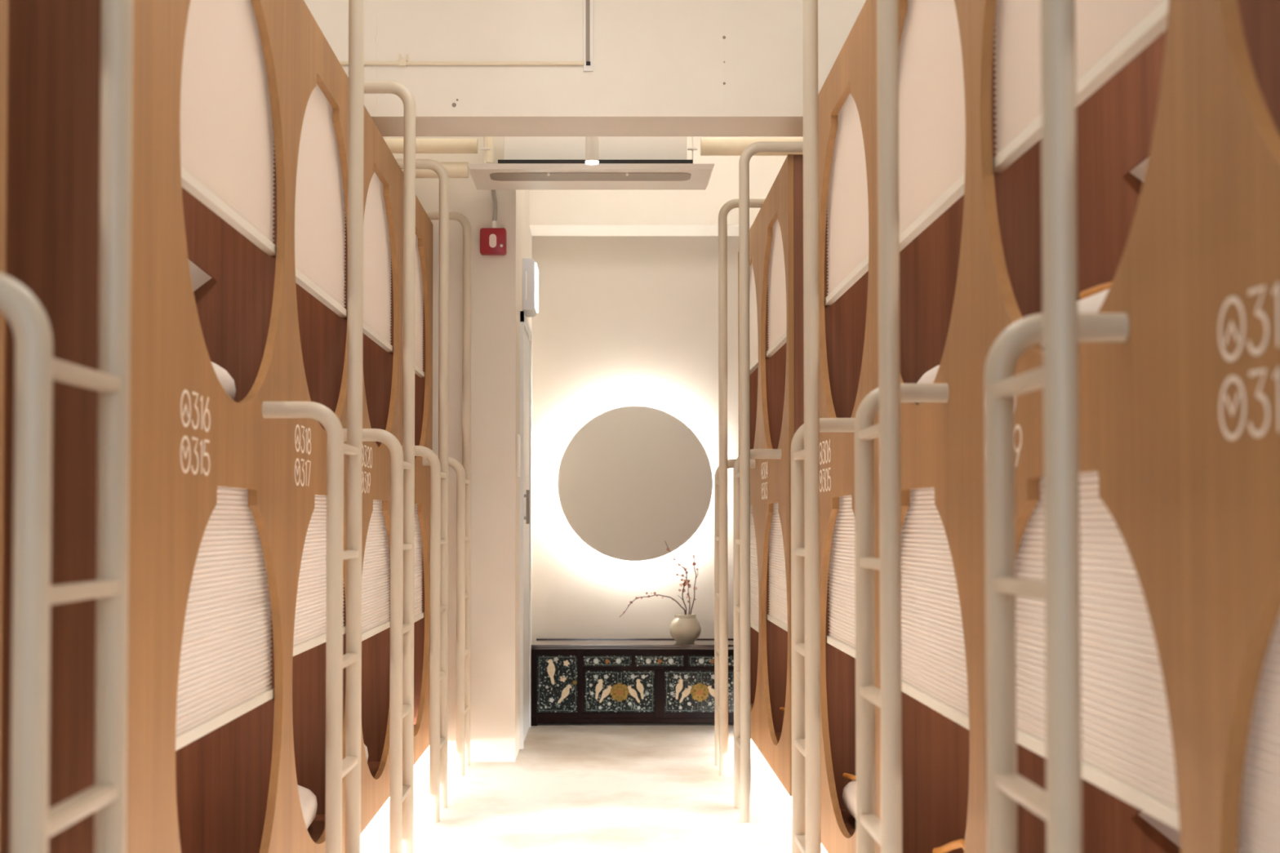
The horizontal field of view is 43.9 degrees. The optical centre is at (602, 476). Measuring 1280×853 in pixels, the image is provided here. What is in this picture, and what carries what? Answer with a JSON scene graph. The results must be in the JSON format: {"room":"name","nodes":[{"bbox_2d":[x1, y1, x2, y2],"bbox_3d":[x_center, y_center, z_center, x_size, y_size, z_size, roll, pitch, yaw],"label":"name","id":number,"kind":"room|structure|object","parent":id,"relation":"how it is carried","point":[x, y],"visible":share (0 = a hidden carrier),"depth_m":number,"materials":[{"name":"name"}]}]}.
{"room":"capsule hotel dormitory","nodes":[
{"label":"capsule hotel dormitory","id":0,"kind":"room"},
{"bbox_2d":[360,723,828,852],"bbox_3d":[-0.050,1.191,3.006,5.800,0.100,11.273,0,-2,0],"label":"floor","id":1,"kind":"structure","parent":0,"point":[571,788],"depth_m":6.03,"materials":[{"name":"tile"}]},
{"bbox_2d":[0,0,8,799],"bbox_3d":[-1.760,-0.082,1.461,2.020,2.363,1.057,0,-2,0],"label":"bunk","id":2,"kind":"object","parent":1,"relation":"on","point":[3,3],"visible":1,"depth_m":1.98,"materials":[{"name":"brown wood"}]},
{"bbox_2d":[0,0,133,852],"bbox_3d":[-0.742,-0.093,1.783,0.338,2.402,0.307,0,-2,0],"label":"ladder","id":3,"kind":"object","parent":2,"relation":"attached to","point":[32,822],"visible":1,"depth_m":1.89,"materials":[{"name":"beige metal"}]},
{"bbox_2d":[0,0,291,852],"bbox_3d":[-1.759,-0.037,3.121,2.021,2.363,1.338,0,-2,0],"label":"bunk","id":4,"kind":"object","parent":1,"relation":"on","point":[206,749],"visible":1,"depth_m":2.79,"materials":[{"name":"brown wood"}]},
{"bbox_2d":[188,259,212,291],"bbox_3d":[-1.050,-0.474,3.770,0.240,0.192,0.019,0,-2,0],"label":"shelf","id":5,"kind":"object","parent":4,"relation":"attached to","point":[198,277],"visible":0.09,"depth_m":3.77,"materials":[{"name":"white wood"}]},
{"bbox_2d":[211,361,235,400],"bbox_3d":[-1.050,-0.201,3.271,0.500,0.156,0.740,0,-2,-2],"label":"pillow","id":6,"kind":"object","parent":4,"relation":"on","point":[227,382],"visible":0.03,"depth_m":3.41,"materials":[{"name":"white fabric"}]},
{"bbox_2d":[175,486,272,736],"bbox_3d":[-0.784,0.239,3.259,0.006,0.496,0.998,0,-2,0],"label":"blind","id":7,"kind":"object","parent":4,"relation":"hanging from","point":[225,672],"depth_m":3.31,"materials":[{"name":"white fabric"}]},
{"bbox_2d":[180,0,275,242],"bbox_3d":[-0.784,-0.838,3.288,0.006,0.554,0.998,0,-2,0],"label":"blind","id":8,"kind":"object","parent":4,"relation":"hanging from","point":[228,113],"depth_m":3.34,"materials":[{"name":"white fabric"}]},
{"bbox_2d":[262,0,364,852],"bbox_3d":[-0.742,-0.043,3.643,0.338,2.402,0.307,0,-2,0],"label":"ladder","id":9,"kind":"object","parent":4,"relation":"attached to","point":[337,767],"visible":1,"depth_m":3.75,"materials":[{"name":"beige metal"}]},
{"bbox_2d":[286,0,348,852],"bbox_3d":[-1.759,-0.005,4.313,2.021,2.363,1.047,0,-2,0],"label":"bunk","id":10,"kind":"object","parent":1,"relation":"on","point":[319,83],"visible":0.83,"depth_m":4.35,"materials":[{"name":"brown wood"}]},
{"bbox_2d":[297,784,317,829],"bbox_3d":[-1.050,0.934,4.287,0.500,0.156,0.740,0,-2,-2],"label":"pillow","id":11,"kind":"object","parent":10,"relation":"on","point":[308,803],"visible":0.1,"depth_m":4.42,"materials":[{"name":"white fabric"}]},
{"bbox_2d":[293,494,344,646],"bbox_3d":[-0.784,0.228,4.306,0.006,0.419,0.998,0,-2,0],"label":"blind","id":12,"kind":"object","parent":10,"relation":"hanging from","point":[310,616],"depth_m":4.31,"materials":[{"name":"white fabric"}]},
{"bbox_2d":[294,84,346,307],"bbox_3d":[-0.784,-0.802,4.334,0.006,0.570,0.998,0,-2,0],"label":"blind","id":13,"kind":"object","parent":10,"relation":"hanging from","point":[320,206],"depth_m":4.41,"materials":[{"name":"white fabric"}]},
{"bbox_2d":[342,80,415,852],"bbox_3d":[-0.742,-0.015,4.692,0.338,2.402,0.307,0,-2,0],"label":"ladder","id":14,"kind":"object","parent":10,"relation":"attached to","point":[402,459],"visible":0.98,"depth_m":4.79,"materials":[{"name":"white metal"}]},
{"bbox_2d":[360,105,401,834],"bbox_3d":[-1.759,0.023,5.359,2.021,2.363,1.047,0,-2,0],"label":"bunk","id":15,"kind":"object","parent":1,"relation":"on","point":[382,174],"visible":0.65,"depth_m":5.61,"materials":[{"name":"brown wood"}]},
{"bbox_2d":[364,744,368,760],"bbox_3d":[-1.050,0.960,5.273,0.500,0.156,0.740,0,-2,-2],"label":"pillow","id":16,"kind":"object","parent":15,"relation":"on","point":[365,746],"visible":0.02,"depth_m":5.47,"materials":[{"name":"white fabric"}]},
{"bbox_2d":[361,499,390,633],"bbox_3d":[-0.784,0.281,5.352,0.006,0.468,0.998,0,-2,0],"label":"blind","id":17,"kind":"object","parent":15,"relation":"hanging from","point":[375,577],"depth_m":5.51,"materials":[{"name":"white fabric"}]},
{"bbox_2d":[363,171,391,343],"bbox_3d":[-0.784,-0.777,5.380,0.006,0.564,0.998,0,-2,0],"label":"blind","id":18,"kind":"object","parent":15,"relation":"hanging from","point":[377,224],"depth_m":5.52,"materials":[{"name":"white fabric"}]},
{"bbox_2d":[395,159,448,822],"bbox_3d":[-0.742,0.014,5.742,0.338,2.402,0.307,0,-2,0],"label":"ladder","id":19,"kind":"object","parent":15,"relation":"attached to","point":[438,665],"visible":0.94,"depth_m":5.84,"materials":[{"name":"white metal"}]},
{"bbox_2d":[400,170,432,764],"bbox_3d":[-1.759,0.052,6.429,2.021,2.363,1.096,0,-2,0],"label":"bunk","id":20,"kind":"object","parent":1,"relation":"on","point":[424,225],"visible":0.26,"depth_m":6.79,"materials":[{"name":"brown wood"}]},
{"bbox_2d":[413,503,422,616],"bbox_3d":[-0.784,0.325,6.397,0.006,0.500,0.998,0,-2,0],"label":"blind","id":21,"kind":"object","parent":20,"relation":"hanging from","point":[418,580],"depth_m":6.72,"materials":[{"name":"white fabric"}]},
{"bbox_2d":[414,234,423,370],"bbox_3d":[-0.784,-0.749,6.426,0.006,0.564,0.998,0,-2,0],"label":"blind","id":22,"kind":"object","parent":20,"relation":"hanging from","point":[419,323],"depth_m":6.74,"materials":[{"name":"white fabric"}]},
{"bbox_2d":[422,211,471,776],"bbox_3d":[-0.742,0.041,6.744,0.338,2.402,0.307,0,-2,0],"label":"ladder","id":23,"kind":"object","parent":20,"relation":"attached to","point":[463,471],"visible":0.97,"depth_m":6.84,"materials":[{"name":"white metal"}]},
{"bbox_2d":[382,136,532,761],"bbox_3d":[-1.617,-0.379,7.842,2.465,3.300,1.688,0,-2,0],"label":"wall pier","id":24,"kind":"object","parent":1,"relation":"on","point":[496,281],"visible":0.08,"depth_m":7.00,"materials":[{"name":"beige paint"}]},
{"bbox_2d":[480,227,506,255],"bbox_3d":[-0.483,-1.036,6.989,0.115,0.115,0.053,0,-2,0],"label":"fire alarm","id":25,"kind":"object","parent":24,"relation":"attached to","point":[493,241],"visible":1,"depth_m":6.97,"materials":[{"name":"red plastic"}]},
{"bbox_2d":[491,190,497,227],"bbox_3d":[-0.483,-1.244,6.999,0.035,0.301,0.026,0,-2,0],"label":"conduit","id":26,"kind":"object","parent":24,"relation":"attached to","point":[494,223],"visible":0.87,"depth_m":6.99,"materials":[{"name":"silver metal"}]},
{"bbox_2d":[517,434,520,477],"bbox_3d":[-0.381,-0.094,7.200,0.008,0.190,0.130,0,-2,0],"label":"notice","id":27,"kind":"object","parent":24,"relation":"attached to","point":[518,435],"visible":1,"depth_m":7.16,"materials":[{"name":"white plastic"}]},
{"bbox_2d":[519,311,531,749],"bbox_3d":[-0.366,0.254,7.766,0.038,2.030,0.820,0,-2,0],"label":"door","id":28,"kind":"structure","parent":24,"relation":"attached to","point":[525,686],"depth_m":7.80,"materials":[{"name":"white paint"}]},
{"bbox_2d":[522,257,538,316],"bbox_3d":[-0.352,-0.921,7.741,0.066,0.250,0.273,0,-2,0],"label":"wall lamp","id":29,"kind":"object","parent":24,"relation":"attached to","point":[530,269],"visible":0.98,"depth_m":7.61,"materials":[{"name":"white plastic"}]},
{"bbox_2d":[530,638,733,725],"bbox_3d":[0.778,1.074,8.338,2.325,0.422,0.363,0,-2,0],"label":"base cabinet","id":30,"kind":"object","parent":1,"relation":"on","point":[574,680],"visible":0.77,"depth_m":8.17,"materials":[{"name":"black paint"}]},
{"bbox_2d":[669,613,701,643],"bbox_3d":[0.433,0.795,8.342,0.165,0.148,0.165,0,-2,0],"label":"vase","id":31,"kind":"object","parent":30,"relation":"on","point":[683,628],"visible":1,"depth_m":8.28,"materials":[{"name":"beige ceramic"}]},
{"bbox_2d":[619,591,685,617],"bbox_3d":[0.263,0.729,8.313,0.355,0.254,0.032,0,-2,-6],"label":"branch","id":32,"kind":"object","parent":31,"relation":"in","point":[654,593],"visible":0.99,"depth_m":8.32,"materials":[{"name":"brown plant"}]},
{"bbox_2d":[665,542,688,614],"bbox_3d":[0.392,0.597,8.359,0.130,0.520,0.032,0,-2,0],"label":"branch","id":33,"kind":"object","parent":31,"relation":"in","point":[674,559],"visible":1,"depth_m":8.36,"materials":[{"name":"brown plant"}]},
{"bbox_2d":[684,579,691,614],"bbox_3d":[0.448,0.698,8.343,0.036,0.318,0.010,0,-2,0],"label":"branch","id":34,"kind":"object","parent":31,"relation":"in","point":[687,583],"visible":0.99,"depth_m":8.34,"materials":[{"name":"brown plant"}]},
{"bbox_2d":[689,543,697,614],"bbox_3d":[0.472,0.605,8.355,0.059,0.505,0.018,0,-2,-15],"label":"branch","id":35,"kind":"object","parent":31,"relation":"in","point":[694,563],"visible":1,"depth_m":8.36,"materials":[{"name":"brown plant"}]},
{"bbox_2d":[737,212,760,752],"bbox_3d":[1.669,0.072,7.199,2.021,2.363,1.047,0,-2,0],"label":"bunk","id":36,"kind":"object","parent":1,"relation":"on","point":[754,229],"visible":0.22,"depth_m":7.17,"materials":[{"name":"brown wood"}]},
{"bbox_2d":[714,199,764,776],"bbox_3d":[0.652,0.041,6.744,0.338,2.402,0.307,0,-2,0],"label":"ladder","id":37,"kind":"object","parent":36,"relation":"attached to","point":[721,540],"visible":0.94,"depth_m":6.60,"materials":[{"name":"beige metal"}]},
{"bbox_2d":[749,262,758,366],"bbox_3d":[0.694,-0.765,7.221,0.006,0.490,0.998,0,-2,0],"label":"blind","id":38,"kind":"object","parent":36,"relation":"hanging from","point":[753,339],"depth_m":7.33,"materials":[{"name":"white fabric"}]},
{"bbox_2d":[750,505,759,626],"bbox_3d":[0.694,0.383,7.190,0.006,0.573,0.998,0,-2,0],"label":"blind","id":39,"kind":"object","parent":36,"relation":"hanging from","point":[754,609],"depth_m":7.31,"materials":[{"name":"white fabric"}]},
{"bbox_2d":[759,154,804,795],"bbox_3d":[1.669,0.044,6.153,2.021,2.363,1.047,0,-2,0],"label":"bunk","id":40,"kind":"object","parent":1,"relation":"on","point":[781,337],"visible":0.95,"depth_m":6.26,"materials":[{"name":"brown wood"}]},
{"bbox_2d":[733,141,803,822],"bbox_3d":[0.652,0.013,5.737,0.338,2.402,0.307,0,-2,0],"label":"ladder","id":41,"kind":"object","parent":40,"relation":"attached to","point":[741,470],"visible":0.99,"depth_m":5.60,"materials":[{"name":"beige metal"}]},
{"bbox_2d":[767,218,786,349],"bbox_3d":[0.694,-0.787,6.175,0.006,0.501,0.998,0,-2,0],"label":"blind","id":42,"kind":"object","parent":40,"relation":"hanging from","point":[776,285],"depth_m":6.34,"materials":[{"name":"white fabric"}]},
{"bbox_2d":[768,502,787,624],"bbox_3d":[0.694,0.315,6.145,0.006,0.493,0.998,0,-2,0],"label":"blind","id":43,"kind":"object","parent":40,"relation":"hanging from","point":[777,588],"depth_m":6.34,"materials":[{"name":"white fabric"}]},
{"bbox_2d":[817,0,875,852],"bbox_3d":[1.669,-0.003,4.390,2.021,2.363,1.047,0,-2,0],"label":"bunk","id":44,"kind":"object","parent":1,"relation":"on","point":[845,99],"visible":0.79,"depth_m":4.67,"materials":[{"name":"brown wood"}]},
{"bbox_2d":[791,0,854,852],"bbox_3d":[0.652,-0.035,3.941,0.338,2.402,0.307,0,-2,0],"label":"ladder","id":45,"kind":"object","parent":44,"relation":"attached to","point":[805,445],"visible":0.98,"depth_m":3.81,"materials":[{"name":"beige metal"}]},
{"bbox_2d":[827,495,855,648],"bbox_3d":[0.694,0.247,4.383,0.006,0.453,0.998,0,-2,0],"label":"blind","id":46,"kind":"object","parent":44,"relation":"hanging from","point":[841,546],"depth_m":4.60,"materials":[{"name":"white fabric"}]},
{"bbox_2d":[826,93,868,294],"bbox_3d":[0.694,-0.824,4.412,0.006,0.522,0.998,0,-2,0],"label":"blind","id":47,"kind":"object","parent":44,"relation":"hanging from","point":[846,186],"depth_m":4.51,"materials":[{"name":"white fabric"}]},
{"bbox_2d":[842,780,856,820],"bbox_3d":[0.960,0.938,4.445,0.500,0.156,0.740,0,-2,-2],"label":"pillow","id":48,"kind":"object","parent":44,"relation":"on","point":[849,793],"visible":0.09,"depth_m":4.58,"materials":[{"name":"white fabric"}]},
{"bbox_2d":[842,773,856,781],"bbox_3d":[0.772,0.883,4.526,0.114,0.018,0.424,0,-2,0],"label":"clothes hanger","id":49,"kind":"object","parent":48,"relation":"on","point":[846,775],"visible":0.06,"depth_m":4.68,"materials":[{"name":"brown wood"}]},
{"bbox_2d":[871,0,977,852],"bbox_3d":[1.669,-0.032,3.339,2.021,2.363,1.047,0,-2,0],"label":"bunk","id":50,"kind":"object","parent":1,"relation":"on","point":[938,495],"visible":0.21,"depth_m":3.42,"materials":[{"name":"brown wood"}]},
{"bbox_2d":[854,0,948,852],"bbox_3d":[0.652,-0.063,2.908,0.338,2.402,0.307,0,-2,0],"label":"ladder","id":51,"kind":"object","parent":50,"relation":"attached to","point":[886,399],"visible":1,"depth_m":2.77,"materials":[{"name":"white metal"}]},
{"bbox_2d":[916,364,939,404],"bbox_3d":[0.960,-0.199,3.344,0.500,0.156,0.740,0,-2,-2],"label":"pillow","id":52,"kind":"object","parent":50,"relation":"on","point":[929,376],"visible":0.02,"depth_m":3.47,"materials":[{"name":"white fabric"}]},
{"bbox_2d":[898,0,965,234],"bbox_3d":[0.694,-0.840,3.361,0.006,0.548,0.998,0,-2,0],"label":"blind","id":53,"kind":"object","parent":50,"relation":"hanging from","point":[932,117],"depth_m":3.38,"materials":[{"name":"white fabric"}]},
{"bbox_2d":[900,487,968,715],"bbox_3d":[0.694,0.228,3.332,0.006,0.470,0.998,0,-2,0],"label":"blind","id":54,"kind":"object","parent":50,"relation":"hanging from","point":[934,664],"depth_m":3.37,"materials":[{"name":"white fabric"}]},
{"bbox_3d":[0.960,0.905,3.234,0.500,0.156,0.740,0,-2,-2],"label":"pillow","id":55,"kind":"object","parent":50,"relation":"on","visible":0},
{"bbox_2d":[932,828,966,852],"bbox_3d":[0.754,0.778,3.323,0.027,0.136,0.508,0,-2,0],"label":"clothes hanger","id":56,"kind":"object","parent":55,"relation":"on","point":[951,846],"visible":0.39,"depth_m":3.41,"materials":[{"name":"brown wood"}]},
{"bbox_2d":[972,0,1199,852],"bbox_3d":[1.669,-0.060,2.293,2.021,2.363,1.047,0,-2,0],"label":"bunk","id":57,"kind":"object","parent":1,"relation":"on","point":[1137,507],"visible":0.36,"depth_m":2.20,"materials":[{"name":"brown wood"}]},
{"bbox_2d":[983,0,1128,852],"bbox_3d":[0.652,-0.090,1.871,0.338,2.402,0.307,0,-2,0],"label":"ladder","id":58,"kind":"object","parent":57,"relation":"attached to","point":[1060,326],"visible":1,"depth_m":1.73,"materials":[{"name":"white metal"}]},
{"bbox_2d":[1039,288,1109,346],"bbox_3d":[0.960,-0.226,2.318,0.500,0.156,0.740,0,-2,-2],"label":"pillow","id":59,"kind":"object","parent":57,"relation":"on","point":[1092,304],"visible":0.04,"depth_m":2.33,"materials":[{"name":"white fabric"}]},
{"bbox_2d":[1079,281,1112,299],"bbox_3d":[0.810,-0.294,2.300,0.114,0.018,0.424,0,-2,0],"label":"clothes hanger","id":60,"kind":"object","parent":59,"relation":"on","point":[1089,292],"visible":0.06,"depth_m":2.47,"materials":[{"name":"brown wood"}]},
{"bbox_2d":[993,0,1163,154],"bbox_3d":[0.694,-0.857,2.315,0.006,0.570,0.998,0,-2,0],"label":"blind","id":61,"kind":"object","parent":57,"relation":"hanging from","point":[1104,28],"depth_m":2.56,"materials":[{"name":"white fabric"}]},
{"bbox_2d":[1015,471,1178,808],"bbox_3d":[0.694,0.188,2.287,0.006,0.446,0.998,0,-2,0],"label":"blind","id":62,"kind":"object","parent":57,"relation":"hanging from","point":[1127,750],"depth_m":2.19,"materials":[{"name":"white fabric"}]},
{"bbox_2d":[1129,156,1148,182],"bbox_3d":[1.050,-0.539,2.798,0.240,0.192,0.019,0,-2,0],"label":"folded cloth","id":63,"kind":"object","parent":57,"relation":"attached to","point":[1139,171],"visible":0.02,"depth_m":2.80,"materials":[{"name":"white fabric"}]},
{"bbox_2d":[1137,811,1180,848],"bbox_3d":[1.055,0.590,2.768,0.240,0.192,0.019,0,-2,0],"label":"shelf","id":64,"kind":"object","parent":57,"relation":"hanging from","point":[1171,833],"visible":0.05,"depth_m":2.77,"materials":[{"name":"white wood"}]},
{"bbox_2d":[1190,0,1279,852],"bbox_3d":[1.669,-0.088,1.248,2.021,2.363,1.047,0,-2,0],"label":"bunk","id":65,"kind":"object","parent":1,"relation":"on","point":[1235,44],"visible":1,"depth_m":1.67,"materials":[{"name":"brown wood"}]},
{"bbox_2d":[1238,613,1279,852],"bbox_3d":[0.694,0.168,1.241,0.006,0.463,0.998,0,-2,0],"label":"blind","id":66,"kind":"object","parent":65,"relation":"hanging from","point":[1259,798],"depth_m":1.67,"materials":[{"name":"white fabric"}]},
{"bbox_2d":[531,235,738,639],"bbox_3d":[1.180,-0.358,8.636,3.140,3.300,0.100,0,-2,0],"label":"wall","id":67,"kind":"structure","parent":0,"point":[620,321],"depth_m":8.59,"materials":[{"name":"beige paint"}]},
{"bbox_2d":[557,405,712,561],"bbox_3d":[0.173,0.036,8.537,0.833,0.833,0.077,0,-2,0],"label":"round mirror","id":68,"kind":"object","parent":67,"relation":"attached to","point":[633,481],"visible":0.99,"depth_m":8.50,"materials":[{"name":"beige paint"}]},
{"bbox_3d":[-0.050,-2.208,3.097,5.800,0.100,11.273,0,-2,0],"label":"ceiling","id":69,"kind":"structure","parent":0,"visible":0},
{"bbox_2d":[303,0,866,136],"bbox_3d":[-0.050,-1.707,6.073,5.600,0.740,0.310,0,-2,0],"label":"ceiling beam","id":70,"kind":"structure","parent":69,"relation":"attached to","point":[659,64],"depth_m":5.92,"materials":[{"name":"beige paint"}]},
{"bbox_2d":[374,15,377,112],"bbox_3d":[-0.843,-1.538,5.913,0.013,0.366,0.003,0,-2,0],"label":"trim","id":71,"kind":"structure","parent":70,"relation":"attached to","point":[375,15],"depth_m":5.91,"materials":[{"name":"beige paint"}]},
{"bbox_2d":[338,53,583,66],"bbox_3d":[-0.871,-1.551,5.905,1.601,0.045,0.018,0,-2,0],"label":"conduit","id":72,"kind":"object","parent":70,"relation":"attached to","point":[402,63],"visible":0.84,"depth_m":5.90,"materials":[{"name":"white metal"}]},
{"bbox_2d":[583,0,593,71],"bbox_3d":[-0.054,-1.795,5.913,0.036,0.569,0.014,0,-2,0],"label":"cable trunking","id":73,"kind":"object","parent":70,"relation":"attached to","point":[588,4],"visible":1,"depth_m":5.91,"materials":[{"name":"white plastic"}]},
{"bbox_2d":[723,29,724,110],"bbox_3d":[0.452,-1.517,5.913,0.007,0.303,0.002,0,-2,0],"label":"trim","id":74,"kind":"structure","parent":70,"relation":"attached to","point":[724,29],"depth_m":5.91,"materials":[{"name":"beige paint"}]},
{"bbox_2d":[466,136,714,190],"bbox_3d":[-0.051,-1.658,6.774,1.024,0.800,0.433,0,-2,0],"label":"air conditioner","id":75,"kind":"object","parent":69,"relation":"hanging from","point":[529,162],"visible":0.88,"depth_m":6.64,"materials":[{"name":"white plastic"}]},
{"bbox_2d":[400,161,468,177],"bbox_3d":[-1.708,-1.310,6.778,2.265,0.068,0.068,0,-2,0],"label":"duct pipe","id":76,"kind":"object","parent":75,"relation":"attached to","point":[454,169],"visible":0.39,"depth_m":6.75,"materials":[{"name":"beige metal"}]},
{"bbox_2d":[483,136,493,163],"bbox_3d":[-0.478,-1.687,6.648,0.047,0.750,0.044,0,-2,0],"label":"duct pipe","id":77,"kind":"object","parent":75,"relation":"attached to","point":[489,140],"visible":0.29,"depth_m":6.62,"materials":[{"name":"metal"}]},
{"bbox_2d":[489,172,691,181],"bbox_3d":[-0.052,-1.267,6.695,0.846,0.004,0.153,0,-2,0],"label":"outlet","id":78,"kind":"object","parent":75,"relation":"attached to","point":[494,176],"depth_m":6.69,"materials":[{"name":"plastic"}]},
{"bbox_2d":[585,136,599,164],"bbox_3d":[-0.043,-1.665,6.392,0.054,0.808,0.054,0,-2,0],"label":"spot lamp","id":79,"kind":"object","parent":69,"relation":"hanging from","point":[592,143],"visible":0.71,"depth_m":6.36,"materials":[{"name":"white metal"}]},
{"bbox_2d":[528,136,803,235],"bbox_3d":[1.183,-1.662,8.459,3.135,0.702,0.323,0,-2,0],"label":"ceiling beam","id":80,"kind":"structure","parent":69,"relation":"attached to","point":[551,212],"depth_m":8.29,"materials":[{"name":"beige paint"}]},
{"bbox_3d":[-2.900,-0.507,3.101,0.100,3.300,11.173,0,-2,0],"label":"wall","id":81,"kind":"structure","parent":0,"visible":0},
{"bbox_2d":[383,138,478,153],"bbox_3d":[-1.686,-1.405,6.740,2.308,0.062,0.062,0,-2,0],"label":"duct pipe","id":82,"kind":"object","parent":81,"relation":"attached to","point":[395,145],"visible":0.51,"depth_m":6.71,"materials":[{"name":"beige metal"}]},
{"bbox_3d":[2.800,-0.507,3.101,0.100,3.300,11.173,0,-2,0],"label":"wall","id":83,"kind":"structure","parent":0,"visible":0},
{"bbox_2d":[700,137,803,155],"bbox_3d":[1.580,-1.413,6.790,2.321,0.076,0.076,0,-2,0],"label":"duct pipe","id":84,"kind":"object","parent":83,"relation":"attached to","point":[708,146],"visible":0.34,"depth_m":6.76,"materials":[{"name":"beige metal"}]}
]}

